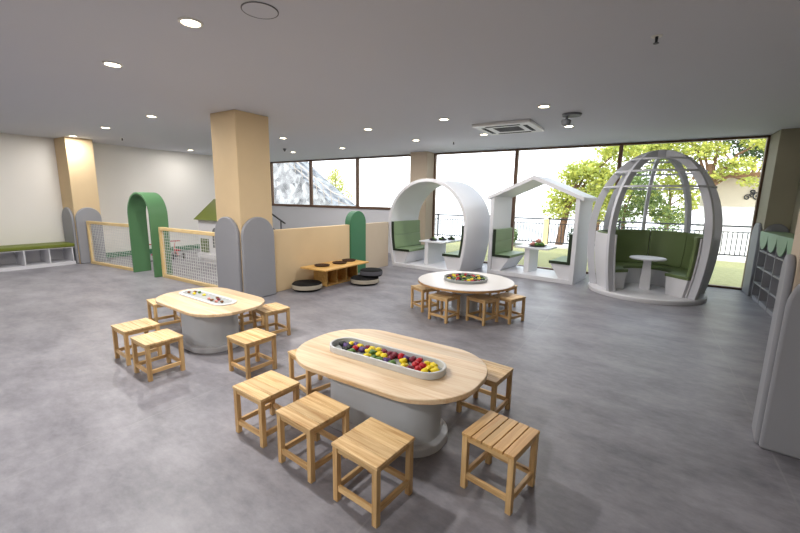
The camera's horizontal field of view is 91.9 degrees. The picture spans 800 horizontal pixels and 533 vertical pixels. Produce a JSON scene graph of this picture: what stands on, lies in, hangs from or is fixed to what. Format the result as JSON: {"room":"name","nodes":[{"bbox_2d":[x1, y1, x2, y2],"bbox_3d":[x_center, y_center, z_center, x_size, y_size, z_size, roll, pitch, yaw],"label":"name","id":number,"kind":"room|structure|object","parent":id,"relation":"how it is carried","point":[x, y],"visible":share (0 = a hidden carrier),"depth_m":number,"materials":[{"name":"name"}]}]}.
{"room":"children's indoor playroom","nodes":[
{"label":"children's indoor playroom","id":0,"kind":"room"},
{"bbox_2d":[54,137,100,263],"bbox_3d":[-7.958,-1.614,9.647,0.680,3.000,0.540,7,12,32],"label":"pillar","id":1,"kind":"structure","parent":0,"point":[75,160],"depth_m":9.33,"materials":[{"name":"paint"}]},
{"bbox_2d":[62,207,79,263],"bbox_3d":[-8.131,-0.772,9.539,0.620,1.366,0.055,7,12,32],"label":"pad","id":2,"kind":"object","parent":1,"relation":"attached to","point":[68,222],"visible":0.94,"depth_m":9.44,"materials":[{"name":"fabric"}]},
{"bbox_2d":[75,207,105,263],"bbox_3d":[-7.664,-0.773,9.589,0.055,1.366,0.530,7,12,32],"label":"pad","id":3,"kind":"object","parent":1,"relation":"attached to","point":[82,215],"visible":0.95,"depth_m":9.51,"materials":[{"name":"fabric"}]},
{"bbox_2d":[0,133,274,252],"bbox_3d":[-8.976,-1.496,8.874,0.200,3.000,14.970,7,12,32],"label":"wall","id":4,"kind":"structure","parent":0,"point":[31,207],"depth_m":10.38,"materials":[{"name":"white paint"}]},
{"bbox_2d":[210,109,272,292],"bbox_3d":[-2.638,-0.987,6.560,0.640,3.000,0.630,7,12,32],"label":"pillar","id":5,"kind":"structure","parent":0,"point":[240,139],"depth_m":6.21,"materials":[{"name":"paint"}]},
{"bbox_2d":[215,217,242,291],"bbox_3d":[-2.845,-0.140,6.418,0.620,1.366,0.060,7,12,32],"label":"pad","id":6,"kind":"object","parent":5,"relation":"attached to","point":[227,234],"visible":0.77,"depth_m":6.35,"materials":[{"name":"fabric"}]},
{"bbox_2d":[241,217,275,296],"bbox_3d":[-2.367,-0.146,6.499,0.060,1.366,0.630,7,12,32],"label":"pad","id":7,"kind":"object","parent":5,"relation":"attached to","point":[257,234],"visible":0.89,"depth_m":6.45,"materials":[{"name":"fabric"}]},
{"bbox_2d":[273,222,388,291],"bbox_3d":[-1.332,-0.334,8.407,0.120,1.120,3.670,7,12,32],"label":"wall","id":8,"kind":"structure","parent":0,"point":[295,248],"depth_m":7.72,"materials":[{"name":"paint"}]},
{"bbox_2d":[272,206,389,252],"bbox_3d":[-2.198,-1.351,13.450,6.460,1.360,0.120,7,12,32],"label":"wall","id":9,"kind":"structure","parent":0,"point":[294,217],"depth_m":13.80,"materials":[{"name":"white paint"}]},
{"bbox_2d":[270,160,310,205],"bbox_3d":[-4.038,-3.071,14.315,2.080,1.590,0.100,7,12,32],"label":"window","id":10,"kind":"structure","parent":9,"relation":"in","point":[271,163],"depth_m":14.63,"materials":[{"name":"brown metal"}]},
{"bbox_2d":[272,205,390,209],"bbox_3d":[-2.192,-2.039,13.321,6.460,0.040,0.180,7,12,32],"label":"sill","id":11,"kind":"structure","parent":9,"relation":"on","point":[272,205],"depth_m":13.21,"materials":[{"name":"brown metal"}]},
{"bbox_2d":[310,158,356,206],"bbox_3d":[-2.274,-2.849,13.216,2.100,1.590,0.100,7,12,32],"label":"window","id":12,"kind":"structure","parent":9,"relation":"in","point":[311,162],"depth_m":13.41,"materials":[{"name":"brown metal"}]},
{"bbox_2d":[357,155,409,207],"bbox_3d":[-0.426,-2.618,12.065,2.280,1.590,0.100,7,12,32],"label":"window","id":13,"kind":"structure","parent":9,"relation":"in","point":[358,158],"depth_m":12.48,"materials":[{"name":"brown metal"}]},
{"bbox_2d":[0,249,799,532],"bbox_3d":[-2.819,0.816,5.291,14.850,0.120,14.970,7,12,32],"label":"floor","id":14,"kind":"structure","parent":0,"point":[643,413],"depth_m":3.00,"materials":[{"name":"concrete"}]},
{"bbox_2d":[0,242,75,271],"bbox_3d":[-8.655,-0.221,8.844,0.636,0.510,1.815,7,12,32],"label":"bench","id":15,"kind":"object","parent":14,"relation":"on","point":[36,255],"visible":1,"depth_m":9.04,"materials":[{"name":"white paint"}]},
{"bbox_2d":[0,242,74,251],"bbox_3d":[-8.651,-0.434,8.807,0.636,0.078,1.815,7,12,32],"label":"seat cushion","id":16,"kind":"object","parent":15,"relation":"on","point":[51,245],"depth_m":8.88,"materials":[{"name":"green fabric"}]},
{"bbox_2d":[86,221,132,270],"bbox_3d":[-6.746,-0.499,9.050,1.990,1.050,0.066,6,11,28],"label":"fence","id":17,"kind":"object","parent":14,"relation":"on","point":[88,223],"visible":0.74,"depth_m":9.13,"materials":[{"name":"brown wood"}]},
{"bbox_2d":[111,318,161,365],"bbox_3d":[-2.772,0.784,4.083,0.335,0.360,0.333,8,12,35],"label":"stool","id":18,"kind":"object","parent":14,"relation":"on","point":[144,325],"visible":0.84,"depth_m":4.01,"materials":[{"name":"brown wood"}]},
{"bbox_2d":[127,192,172,276],"bbox_3d":[-5.399,-0.707,8.328,0.950,1.750,0.360,7,12,32],"label":"arch","id":19,"kind":"object","parent":14,"relation":"on","point":[138,201],"visible":0.99,"depth_m":8.31,"materials":[{"name":"paint"}]},
{"bbox_2d":[106,244,199,257],"bbox_3d":[-6.696,-0.614,12.384,0.136,0.130,4.780,7,12,32],"label":"ledge","id":20,"kind":"object","parent":14,"relation":"on","point":[190,246],"visible":0.1,"depth_m":10.88,"materials":[{"name":"paint"}]},
{"bbox_2d":[130,328,185,381],"bbox_3d":[-2.342,0.848,3.755,0.335,0.360,0.333,8,12,35],"label":"stool","id":21,"kind":"object","parent":14,"relation":"on","point":[147,341],"visible":1,"depth_m":3.71,"materials":[{"name":"brown wood"}]},
{"bbox_2d":[146,298,181,326],"bbox_3d":[-3.063,0.609,5.058,0.335,0.360,0.333,10,14,43],"label":"stool","id":22,"kind":"object","parent":14,"relation":"on","point":[150,302],"visible":0.41,"depth_m":5.02,"materials":[{"name":"brown wood"}]},
{"bbox_2d":[170,240,184,258],"bbox_3d":[-6.114,-0.467,10.594,0.300,0.473,0.593,-7,12,-37],"label":"tricycle","id":23,"kind":"object","parent":14,"relation":"on","point":[176,250],"visible":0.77,"depth_m":10.49,"materials":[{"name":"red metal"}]},
{"bbox_2d":[158,227,217,286],"bbox_3d":[-3.974,-0.174,7.451,2.340,1.050,0.065,7,12,32],"label":"fence","id":24,"kind":"object","parent":14,"relation":"on","point":[160,229],"visible":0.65,"depth_m":7.58,"materials":[{"name":"brown wood"}]},
{"bbox_2d":[194,199,216,263],"bbox_3d":[-4.398,-0.926,10.061,1.320,1.618,1.194,7,12,32],"label":"playhouse","id":25,"kind":"object","parent":14,"relation":"on","point":[207,218],"visible":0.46,"depth_m":9.80,"materials":[{"name":"white paint"}]},
{"bbox_2d":[201,238,208,252],"bbox_3d":[-4.981,-0.541,9.887,0.320,0.340,0.040,7,12,32],"label":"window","id":26,"kind":"structure","parent":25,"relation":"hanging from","point":[202,241],"depth_m":9.86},
{"bbox_2d":[155,287,264,353],"bbox_3d":[-2.243,0.623,4.607,1.400,0.514,0.860,8,12,35],"label":"table","id":27,"kind":"object","parent":14,"relation":"on","point":[206,324],"visible":0.93,"depth_m":4.31,"materials":[{"name":"brown wood"}]},
{"bbox_2d":[179,289,236,305],"bbox_3d":[-2.307,0.365,4.623,1.010,0.014,0.270,8,12,35],"label":"tray","id":28,"kind":"object","parent":27,"relation":"on","point":[228,301],"depth_m":4.58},
{"bbox_2d":[226,327,276,379],"bbox_3d":[-1.458,0.851,3.826,0.335,0.360,0.333,8,12,36],"label":"stool","id":29,"kind":"object","parent":14,"relation":"on","point":[256,336],"visible":1,"depth_m":3.78,"materials":[{"name":"brown wood"}]},
{"bbox_2d":[238,311,264,330],"bbox_3d":[-2.049,0.609,5.152,0.335,0.360,0.333,9,13,38],"label":"stool","id":30,"kind":"object","parent":14,"relation":"on","point":[241,317],"visible":0.25,"depth_m":5.13,"materials":[{"name":"brown wood"}]},
{"bbox_2d":[232,370,299,447],"bbox_3d":[-0.973,1.030,2.843,0.335,0.360,0.333,8,12,35],"label":"stool","id":31,"kind":"object","parent":14,"relation":"on","point":[262,389],"visible":0.89,"depth_m":2.78,"materials":[{"name":"brown wood"}]},
{"bbox_2d":[252,302,290,335],"bbox_3d":[-1.593,0.679,4.798,0.335,0.360,0.333,10,13,41],"label":"stool","id":32,"kind":"object","parent":14,"relation":"on","point":[266,310],"visible":0.73,"depth_m":4.76,"materials":[{"name":"brown wood"}]},
{"bbox_2d":[272,214,285,229],"bbox_3d":[-2.967,-0.655,8.418,0.036,1.697,1.236,7,12,32],"label":"handrail","id":33,"kind":"object","parent":14,"relation":"on","point":[281,221],"visible":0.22,"depth_m":8.77,"materials":[{"name":"black metal"}]},
{"bbox_2d":[292,280,321,291],"bbox_3d":[-1.738,0.355,7.239,0.560,0.152,0.560,7,12,32],"label":"floor cushion","id":34,"kind":"object","parent":14,"relation":"on","point":[300,285],"visible":1,"depth_m":7.05,"materials":[{"name":"black fabric"}]},
{"bbox_2d":[288,348,330,395],"bbox_3d":[-0.759,0.929,3.442,0.333,0.360,0.335,-8,14,-43],"label":"stool","id":35,"kind":"object","parent":14,"relation":"on","point":[308,389],"visible":0.27,"depth_m":3.37,"materials":[{"name":"brown wood"}]},
{"bbox_2d":[276,391,349,483],"bbox_3d":[-0.562,1.093,2.523,0.335,0.360,0.333,8,12,37],"label":"stool","id":36,"kind":"object","parent":14,"relation":"on","point":[310,414],"visible":0.91,"depth_m":2.46,"materials":[{"name":"brown wood"}]},
{"bbox_2d":[300,259,368,286],"bbox_3d":[-1.270,0.149,7.744,0.635,0.400,1.320,7,12,32],"label":"table","id":37,"kind":"object","parent":14,"relation":"on","point":[334,274],"visible":0.72,"depth_m":7.74,"materials":[{"name":"brown wood"}]},
{"bbox_2d":[315,263,329,266],"bbox_3d":[-1.504,-0.024,7.471,0.300,0.026,0.300,7,12,32],"label":"woven tray","id":38,"kind":"object","parent":37,"relation":"on","point":[319,264],"visible":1,"depth_m":7.47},
{"bbox_2d":[332,261,346,263],"bbox_3d":[-1.218,-0.078,7.806,0.300,0.026,0.300,7,12,32],"label":"woven tray","id":39,"kind":"object","parent":37,"relation":"on","point":[333,262],"visible":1,"depth_m":7.85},
{"bbox_2d":[345,211,365,272],"bbox_3d":[-1.014,-0.560,8.862,0.170,1.420,0.550,7,12,32],"label":"arched panel","id":40,"kind":"object","parent":14,"relation":"on","point":[356,220],"visible":0.82,"depth_m":8.76,"materials":[{"name":"green paint"}]},
{"bbox_2d":[350,275,378,285],"bbox_3d":[-0.715,0.269,7.827,0.580,0.152,0.580,7,12,32],"label":"floor cushion","id":41,"kind":"object","parent":14,"relation":"on","point":[359,280],"visible":0.83,"depth_m":7.61,"materials":[{"name":"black fabric"}]},
{"bbox_2d":[360,267,382,276],"bbox_3d":[-0.583,0.116,7.837,0.460,0.152,0.460,7,12,32],"label":"floor cushion","id":42,"kind":"object","parent":41,"relation":"on","point":[370,271],"visible":1,"depth_m":7.67,"materials":[{"name":"black fabric"}]},
{"bbox_2d":[331,417,414,528],"bbox_3d":[-0.151,1.154,2.213,0.335,0.360,0.333,8,12,37],"label":"stool","id":43,"kind":"object","parent":14,"relation":"on","point":[373,444],"visible":1,"depth_m":2.16,"materials":[{"name":"brown wood"}]},
{"bbox_2d":[296,329,487,457],"bbox_3d":[-0.098,0.917,3.023,1.510,0.550,0.950,7,12,32],"label":"table","id":44,"kind":"object","parent":14,"relation":"on","point":[408,400],"visible":0.79,"depth_m":2.72,"materials":[{"name":"brown wood"}]},
{"bbox_2d":[369,349,376,354],"bbox_3d":[-0.215,0.665,2.998,0.064,0.042,0.057,-7,12,-37],"label":"toy piece","id":45,"kind":"object","parent":44,"relation":"on","point":[372,351],"visible":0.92,"depth_m":2.98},
{"bbox_2d":[330,337,446,379],"bbox_3d":[-0.119,0.679,2.931,1.010,0.050,0.270,7,12,32],"label":"tray","id":46,"kind":"object","parent":44,"relation":"on","point":[335,349],"depth_m":2.85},
{"bbox_2d":[399,358,406,363],"bbox_3d":[0.025,0.697,2.851,0.066,0.045,0.062,-9,14,-44],"label":"toy piece","id":47,"kind":"object","parent":44,"relation":"on","point":[403,360],"visible":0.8,"depth_m":2.83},
{"bbox_2d":[411,284,439,312],"bbox_3d":[0.394,0.488,6.077,0.333,0.360,0.335,-5,11,-30],"label":"stool","id":48,"kind":"object","parent":14,"relation":"on","point":[419,287],"visible":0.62,"depth_m":6.01,"materials":[{"name":"brown wood"}]},
{"bbox_2d":[388,179,489,271],"bbox_3d":[0.972,-1.070,9.761,2.230,2.180,1.280,8,12,36],"label":"pod","id":49,"kind":"object","parent":14,"relation":"on","point":[407,250],"visible":0.98,"depth_m":9.64,"materials":[{"name":"white paint"}]},
{"bbox_2d":[393,220,419,234],"bbox_3d":[0.178,-1.060,10.375,0.080,0.338,1.210,8,12,36],"label":"cushion","id":50,"kind":"object","parent":49,"relation":"on","point":[400,227],"depth_m":10.33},
{"bbox_2d":[394,232,420,247],"bbox_3d":[0.195,-0.721,10.417,0.112,0.335,1.210,8,12,36],"label":"cushion","id":51,"kind":"object","parent":49,"relation":"on","point":[401,239],"depth_m":10.34,"materials":[{"name":"fabric"}]},
{"bbox_2d":[397,244,424,251],"bbox_3d":[0.384,-0.497,10.313,0.496,0.058,1.210,8,12,36],"label":"seat cushion","id":52,"kind":"object","parent":49,"relation":"on","point":[408,247],"depth_m":10.11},
{"bbox_2d":[443,250,458,254],"bbox_3d":[1.556,-0.329,9.463,0.496,0.058,1.210,8,12,36],"label":"seat cushion","id":53,"kind":"object","parent":49,"relation":"on","point":[454,252],"depth_m":9.14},
{"bbox_2d":[428,291,460,323],"bbox_3d":[0.634,0.581,5.570,0.335,0.360,0.333,10,13,41],"label":"stool","id":54,"kind":"object","parent":14,"relation":"on","point":[442,296],"visible":1,"depth_m":5.53,"materials":[{"name":"brown wood"}]},
{"bbox_2d":[418,271,514,315],"bbox_3d":[0.997,0.427,5.947,1.443,0.545,1.443,7,12,32],"label":"round table","id":55,"kind":"object","parent":14,"relation":"on","point":[492,283],"visible":0.78,"depth_m":5.73,"materials":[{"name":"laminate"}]},
{"bbox_2d":[444,273,487,283],"bbox_3d":[1.001,0.180,5.904,0.670,0.045,0.670,7,12,32],"label":"tray","id":56,"kind":"object","parent":55,"relation":"on","point":[446,280],"depth_m":5.69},
{"bbox_2d":[432,149,516,262],"bbox_3d":[1.968,-1.627,10.687,2.340,2.990,0.100,7,12,32],"label":"window","id":57,"kind":"structure","parent":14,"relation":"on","point":[507,150],"depth_m":10.74,"materials":[{"name":"brown metal"}]},
{"bbox_2d":[466,294,499,325],"bbox_3d":[1.171,0.602,5.495,0.333,0.360,0.335,-7,13,-39],"label":"stool","id":58,"kind":"object","parent":14,"relation":"on","point":[484,299],"visible":1,"depth_m":5.45,"materials":[{"name":"brown wood"}]},
{"bbox_2d":[456,358,513,413],"bbox_3d":[0.689,1.004,3.152,0.335,0.360,0.333,9,13,38],"label":"stool","id":59,"kind":"object","parent":14,"relation":"on","point":[497,373],"visible":0.45,"depth_m":3.10,"materials":[{"name":"brown wood"}]},
{"bbox_2d":[460,410,539,515],"bbox_3d":[0.594,1.149,2.312,0.329,0.360,0.335,10,13,41],"label":"stool","id":60,"kind":"object","parent":14,"relation":"on","point":[503,438],"visible":1,"depth_m":2.26,"materials":[{"name":"brown wood"}]},
{"bbox_2d":[488,285,517,306],"bbox_3d":[1.655,0.479,6.248,0.335,0.360,0.333,10,13,41],"label":"stool","id":61,"kind":"object","parent":14,"relation":"on","point":[515,286],"visible":0.25,"depth_m":6.22,"materials":[{"name":"brown wood"}]},
{"bbox_2d":[492,292,525,324],"bbox_3d":[1.563,0.594,5.579,0.333,0.360,0.335,-6,12,-35],"label":"stool","id":62,"kind":"object","parent":14,"relation":"on","point":[509,298],"visible":0.88,"depth_m":5.51,"materials":[{"name":"brown wood"}]},
{"bbox_2d":[487,176,596,284],"bbox_3d":[3.151,-0.892,8.794,2.080,2.234,1.060,9,13,39],"label":"pod","id":63,"kind":"object","parent":14,"relation":"on","point":[570,269],"visible":0.96,"depth_m":8.72,"materials":[{"name":"white paint"}]},
{"bbox_2d":[495,239,511,253],"bbox_3d":[2.492,-0.492,9.413,0.070,0.285,0.930,9,13,39],"label":"cushion","id":64,"kind":"object","parent":63,"relation":"on","point":[501,245],"depth_m":9.35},
{"bbox_2d":[496,227,512,241],"bbox_3d":[2.497,-0.778,9.363,0.070,0.288,0.930,9,13,39],"label":"cushion","id":65,"kind":"object","parent":63,"relation":"on","point":[503,234],"depth_m":9.33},
{"bbox_2d":[497,251,524,257],"bbox_3d":[2.632,-0.298,9.328,0.440,0.058,0.930,9,13,39],"label":"seat cushion","id":66,"kind":"object","parent":63,"relation":"on","point":[500,254],"depth_m":9.20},
{"bbox_2d":[552,256,566,261],"bbox_3d":[3.653,-0.137,8.504,0.440,0.058,0.930,9,13,39],"label":"seat cushion","id":67,"kind":"object","parent":63,"relation":"on","point":[563,258],"depth_m":8.40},
{"bbox_2d":[511,143,621,273],"bbox_3d":[3.931,-1.381,9.464,2.310,2.990,0.100,7,12,32],"label":"window","id":68,"kind":"structure","parent":14,"relation":"on","point":[619,144],"depth_m":9.61,"materials":[{"name":"brown metal"}]},
{"bbox_2d":[587,149,722,305],"bbox_3d":[4.723,-0.811,7.247,1.977,2.656,1.977,1,10,2],"label":"pod","id":69,"kind":"object","parent":14,"relation":"on","point":[673,268],"visible":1,"depth_m":7.26,"materials":[{"name":"white paint"}]},
{"bbox_2d":[615,229,649,262],"bbox_3d":[4.858,-0.433,8.133,0.665,0.688,0.160,3,10,10],"label":"cushion","id":70,"kind":"object","parent":69,"relation":"on","point":[630,242],"depth_m":8.12,"materials":[{"name":"fabric"}]},
{"bbox_2d":[615,262,691,280],"bbox_3d":[4.779,0.055,7.511,1.701,0.058,1.439,7,12,32],"label":"seat cushion","id":71,"kind":"object","parent":69,"relation":"on","point":[671,271],"depth_m":7.44,"materials":[{"name":"fabric"}]},
{"bbox_2d":[648,230,687,267],"bbox_3d":[5.384,-0.367,7.805,0.160,0.688,0.665,-6,12,-35],"label":"cushion","id":72,"kind":"object","parent":69,"relation":"on","point":[672,246],"depth_m":7.78,"materials":[{"name":"fabric"}]},
{"bbox_2d":[681,233,703,268],"bbox_3d":[5.523,-0.261,7.207,0.160,0.688,0.665,3,10,9],"label":"cushion","id":73,"kind":"object","parent":69,"relation":"on","point":[687,241],"depth_m":7.46,"materials":[{"name":"fabric"}]},
{"bbox_2d":[686,237,702,276],"bbox_3d":[5.195,-0.175,6.684,0.665,0.688,0.160,-6,12,-35],"label":"cushion","id":74,"kind":"object","parent":69,"relation":"on","point":[695,269],"depth_m":6.49,"materials":[{"name":"fabric"}]},
{"bbox_2d":[617,135,770,289],"bbox_3d":[5.939,-1.129,8.213,2.450,2.990,0.100,7,12,32],"label":"window","id":75,"kind":"structure","parent":14,"relation":"on","point":[767,137],"depth_m":7.64,"materials":[{"name":"brown metal"}]},
{"bbox_2d":[751,231,794,316],"bbox_3d":[6.053,0.137,6.079,0.346,1.235,2.180,7,12,32],"label":"bookcase","id":76,"kind":"object","parent":14,"relation":"on","point":[774,246],"visible":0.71,"depth_m":6.46,"materials":[{"name":"wood"}]},
{"bbox_2d":[0,0,799,161],"bbox_3d":[-2.705,-2.337,4.839,14.850,0.250,15.200,7,12,32],"label":"ceiling","id":77,"kind":"structure","parent":0,"point":[322,73],"depth_m":3.98,"materials":[{"name":"paint"}]},
{"bbox_2d":[102,61,122,67],"bbox_3d":[-2.914,-2.047,3.925,0.176,0.011,0.176,7,12,32],"label":"recessed light","id":78,"kind":"object","parent":77,"relation":"in","point":[107,63],"visible":1,"depth_m":3.92,"materials":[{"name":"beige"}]},
{"bbox_2d":[178,17,203,27],"bbox_3d":[-1.593,-1.855,2.947,0.176,0.011,0.176,7,12,32],"label":"recessed light","id":79,"kind":"object","parent":77,"relation":"in","point":[186,21],"visible":1,"depth_m":2.94,"materials":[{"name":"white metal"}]},
{"bbox_2d":[241,1,278,18],"bbox_3d":[-0.991,-1.812,2.742,0.256,0.005,0.256,7,12,32],"label":"ceiling speaker","id":80,"kind":"object","parent":77,"relation":"attached to","point":[255,9],"visible":1,"depth_m":2.73,"materials":[{"name":"grey plastic"}]},
{"bbox_2d":[472,119,543,134],"bbox_3d":[1.939,-2.465,6.895,1.000,0.053,1.000,7,12,32],"label":"air conditioner","id":81,"kind":"object","parent":77,"relation":"attached to","point":[527,125],"visible":1,"depth_m":6.73,"materials":[{"name":"white plastic"}]},
{"bbox_2d":[493,126,523,131],"bbox_3d":[1.938,-2.453,6.897,0.456,0.018,0.456,7,12,32],"label":"grille","id":82,"kind":"object","parent":81,"relation":"attached to","point":[512,128],"depth_m":6.91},
{"bbox_2d":[561,112,581,125],"bbox_3d":[2.584,-2.213,5.837,0.285,0.164,0.278,7,12,32],"label":"dome camera","id":83,"kind":"object","parent":77,"relation":"attached to","point":[565,122],"visible":1,"depth_m":5.82,"materials":[{"name":"grey plastic"}]},
{"bbox_2d":[651,34,662,44],"bbox_3d":[2.029,-1.792,3.062,0.080,0.055,0.080,7,12,32],"label":"sprinkler","id":84,"kind":"object","parent":77,"relation":"attached to","point":[656,36],"visible":1,"depth_m":3.05,"materials":[{"name":"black metal"}]},
{"bbox_2d":[410,151,433,244],"bbox_3d":[0.648,-1.757,11.281,0.540,3.000,0.570,7,12,32],"label":"pillar","id":85,"kind":"structure","parent":0,"point":[421,163],"depth_m":10.96,"materials":[{"name":"paint"}]},
{"bbox_2d":[756,128,799,232],"bbox_3d":[6.952,-0.943,7.214,0.350,3.000,0.810,7,12,32],"label":"pillar","id":86,"kind":"structure","parent":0,"point":[781,179],"depth_m":6.81,"materials":[{"name":"beige paint"}]},
{"bbox_2d":[742,223,761,295],"bbox_3d":[6.712,-0.149,7.373,0.055,1.366,0.560,7,12,32],"label":"pad","id":87,"kind":"object","parent":86,"relation":"attached to","point":[754,245],"visible":0.91,"depth_m":7.26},
{"bbox_2d":[765,224,788,231],"bbox_3d":[6.707,-0.083,6.993,0.330,1.366,0.055,7,12,32],"label":"pad","id":88,"kind":"object","parent":86,"relation":"attached to","point":[775,227],"visible":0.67,"depth_m":6.87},
{"bbox_2d":[790,180,799,233],"bbox_3d":[3.389,0.054,1.171,0.200,3.000,14.970,7,12,32],"label":"wall","id":89,"kind":"structure","parent":0,"point":[797,202],"depth_m":6.66,"materials":[{"name":"beige paint"}]},
{"bbox_2d":[791,209,799,290],"bbox_3d":[3.001,-0.170,2.420,0.720,3.000,0.340,9,13,38],"label":"pillar","id":90,"kind":"structure","parent":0,"point":[795,251],"depth_m":2.60,"materials":[{"name":"paint"}]},
{"bbox_2d":[752,254,795,443],"bbox_3d":[2.665,0.589,2.765,0.045,1.366,0.260,9,13,38],"label":"pad","id":91,"kind":"object","parent":90,"relation":"attached to","point":[787,274],"visible":0.95,"depth_m":2.70,"materials":[{"name":"fabric"}]},
{"bbox_2d":[759,283,799,458],"bbox_3d":[2.832,0.650,2.433,0.680,1.366,0.055,9,13,38],"label":"partition panel","id":92,"kind":"object","parent":90,"relation":"attached to","point":[780,431],"visible":1,"depth_m":2.61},
{"label":"outside","id":93,"kind":"structure","parent":0,"visible":0},
{"bbox_2d":[446,241,744,286],"bbox_3d":[5.980,-0.066,11.488,30.000,0.170,5.030,7,12,32],"label":"lawn","id":94,"kind":"structure","parent":93,"point":[725,273],"depth_m":10.94,"materials":[{"name":"green plant"}]},
{"bbox_2d":[513,228,518,242],"bbox_3d":[4.191,-1.099,15.135,0.879,1.158,0.899,7,12,32],"label":"bush","id":95,"kind":"object","parent":94,"relation":"on","point":[516,234],"visible":0.06,"depth_m":14.94,"materials":[{"name":"green plant"}]},
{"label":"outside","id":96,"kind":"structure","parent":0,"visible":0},
{"bbox_2d":[435,236,745,262],"bbox_3d":[7.450,-0.485,13.763,30.000,0.260,0.450,7,12,32],"label":"kerb","id":97,"kind":"object","parent":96,"point":[728,259],"depth_m":12.21,"materials":[{"name":"concrete"}]},
{"bbox_2d":[542,219,548,244],"bbox_3d":[5.601,-1.319,14.906,0.240,1.050,0.240,7,12,32],"label":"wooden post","id":98,"kind":"object","parent":97,"relation":"on","point":[546,221],"visible":0.89,"depth_m":14.83,"materials":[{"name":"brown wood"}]},
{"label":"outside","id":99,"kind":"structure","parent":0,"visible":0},
{"bbox_2d":[703,223,750,256],"bbox_3d":[10.815,-0.682,11.955,2.400,1.180,0.060,7,12,32],"label":"railing","id":100,"kind":"object","parent":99,"point":[729,254],"visible":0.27,"depth_m":12.14,"materials":[{"name":"black metal"}]},
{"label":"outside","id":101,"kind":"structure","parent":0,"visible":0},
{"bbox_2d":[618,220,703,233],"bbox_3d":[8.790,-0.936,13.217,2.400,1.180,0.060,7,12,32],"label":"railing","id":102,"kind":"object","parent":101,"point":[620,221],"visible":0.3,"depth_m":13.11,"materials":[{"name":"black metal"}]},
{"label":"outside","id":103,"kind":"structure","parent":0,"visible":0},
{"bbox_2d":[547,218,618,243],"bbox_3d":[6.764,-1.190,14.479,2.400,1.180,0.060,7,12,32],"label":"railing","id":104,"kind":"object","parent":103,"point":[557,242],"visible":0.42,"depth_m":14.81,"materials":[{"name":"black metal"}]},
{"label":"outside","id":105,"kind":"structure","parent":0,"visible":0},
{"bbox_2d":[514,217,547,241],"bbox_3d":[4.738,-1.444,15.741,2.400,1.180,0.060,7,12,32],"label":"railing","id":106,"kind":"object","parent":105,"point":[528,240],"visible":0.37,"depth_m":15.46,"materials":[{"name":"black metal"}]},
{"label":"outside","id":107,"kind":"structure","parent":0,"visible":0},
{"bbox_2d":[437,213,463,236],"bbox_3d":[2.713,-1.698,17.003,2.400,1.180,0.060,7,12,32],"label":"railing","id":108,"kind":"object","parent":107,"point":[438,214],"visible":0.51,"depth_m":17.34,"materials":[{"name":"black metal"}]},
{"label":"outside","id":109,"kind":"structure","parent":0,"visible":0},
{"bbox_2d":[435,212,745,257],"bbox_3d":[20.269,-3.036,31.925,80.000,0.250,44.250,7,12,32],"label":"road","id":110,"kind":"structure","parent":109,"point":[534,221],"depth_m":32.70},
{"bbox_2d":[273,162,355,205],"bbox_3d":[-6.858,-5.659,23.893,10.100,6.900,2.000,7,12,32],"label":"stone wall","id":111,"kind":"structure","parent":110,"relation":"on","point":[290,187],"depth_m":22.52,"materials":[{"name":"stone"}]},
{"bbox_2d":[288,162,352,205],"bbox_3d":[-4.760,-4.877,21.434,5.625,3.777,0.200,7,12,32],"label":"stair railing","id":112,"kind":"object","parent":111,"relation":"attached to","point":[338,201],"visible":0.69,"depth_m":21.12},
{"bbox_2d":[326,165,353,199],"bbox_3d":[-3.791,-4.219,24.070,2.311,4.103,1.218,7,12,32],"label":"leafy tree","id":113,"kind":"object","parent":110,"relation":"on","point":[335,173],"visible":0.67,"depth_m":23.81,"materials":[{"name":"green plant"}]},
{"bbox_2d":[541,144,647,244],"bbox_3d":[7.596,-2.805,15.513,3.652,4.671,2.124,8,12,35],"label":"leafy tree","id":114,"kind":"object","parent":110,"relation":"on","point":[588,171],"visible":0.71,"depth_m":15.16,"materials":[{"name":"green plant"}]},
{"bbox_2d":[561,143,685,232],"bbox_3d":[11.137,-3.928,19.972,5.665,5.424,2.679,7,12,32],"label":"leafy tree","id":115,"kind":"object","parent":110,"relation":"on","point":[641,168],"visible":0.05,"depth_m":19.29,"materials":[{"name":"green plant"}]},
{"bbox_2d":[590,176,684,230],"bbox_3d":[10.577,-2.441,17.383,4.084,3.369,1.897,7,12,32],"label":"leafy tree","id":116,"kind":"object","parent":110,"relation":"on","point":[624,213],"visible":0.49,"depth_m":16.91,"materials":[{"name":"green plant"}]},
{"bbox_2d":[648,226,675,230],"bbox_3d":[9.601,-0.777,14.323,1.435,1.522,1.444,7,12,32],"label":"bush","id":117,"kind":"object","parent":110,"relation":"on","point":[652,226],"visible":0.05,"depth_m":14.14,"materials":[{"name":"green plant"}]},
{"bbox_2d":[625,159,700,228],"bbox_3d":[13.734,-3.434,20.025,3.660,4.518,2.269,7,12,32],"label":"leafy tree","id":118,"kind":"object","parent":110,"relation":"on","point":[668,180],"visible":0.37,"depth_m":19.56,"materials":[{"name":"plant"}]},
{"bbox_2d":[629,138,765,188],"bbox_3d":[11.506,-3.049,14.934,5.175,5.458,2.205,9,13,37],"label":"leafy tree","id":119,"kind":"object","parent":110,"relation":"on","point":[704,150],"visible":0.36,"depth_m":14.32,"materials":[{"name":"green plant"}]},
{"bbox_2d":[687,139,764,171],"bbox_3d":[15.709,-3.757,18.395,5.049,5.781,2.130,7,12,32],"label":"leafy tree","id":120,"kind":"object","parent":110,"relation":"on","point":[753,153],"visible":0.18,"depth_m":17.80,"materials":[{"name":"green plant"}]},
{"bbox_2d":[692,172,760,254],"bbox_3d":[16.499,-1.770,14.241,9.500,3.320,2.100,7,12,32],"label":"building","id":121,"kind":"structure","parent":110,"relation":"on","point":[737,202],"depth_m":15.63,"materials":[{"name":"paint"}]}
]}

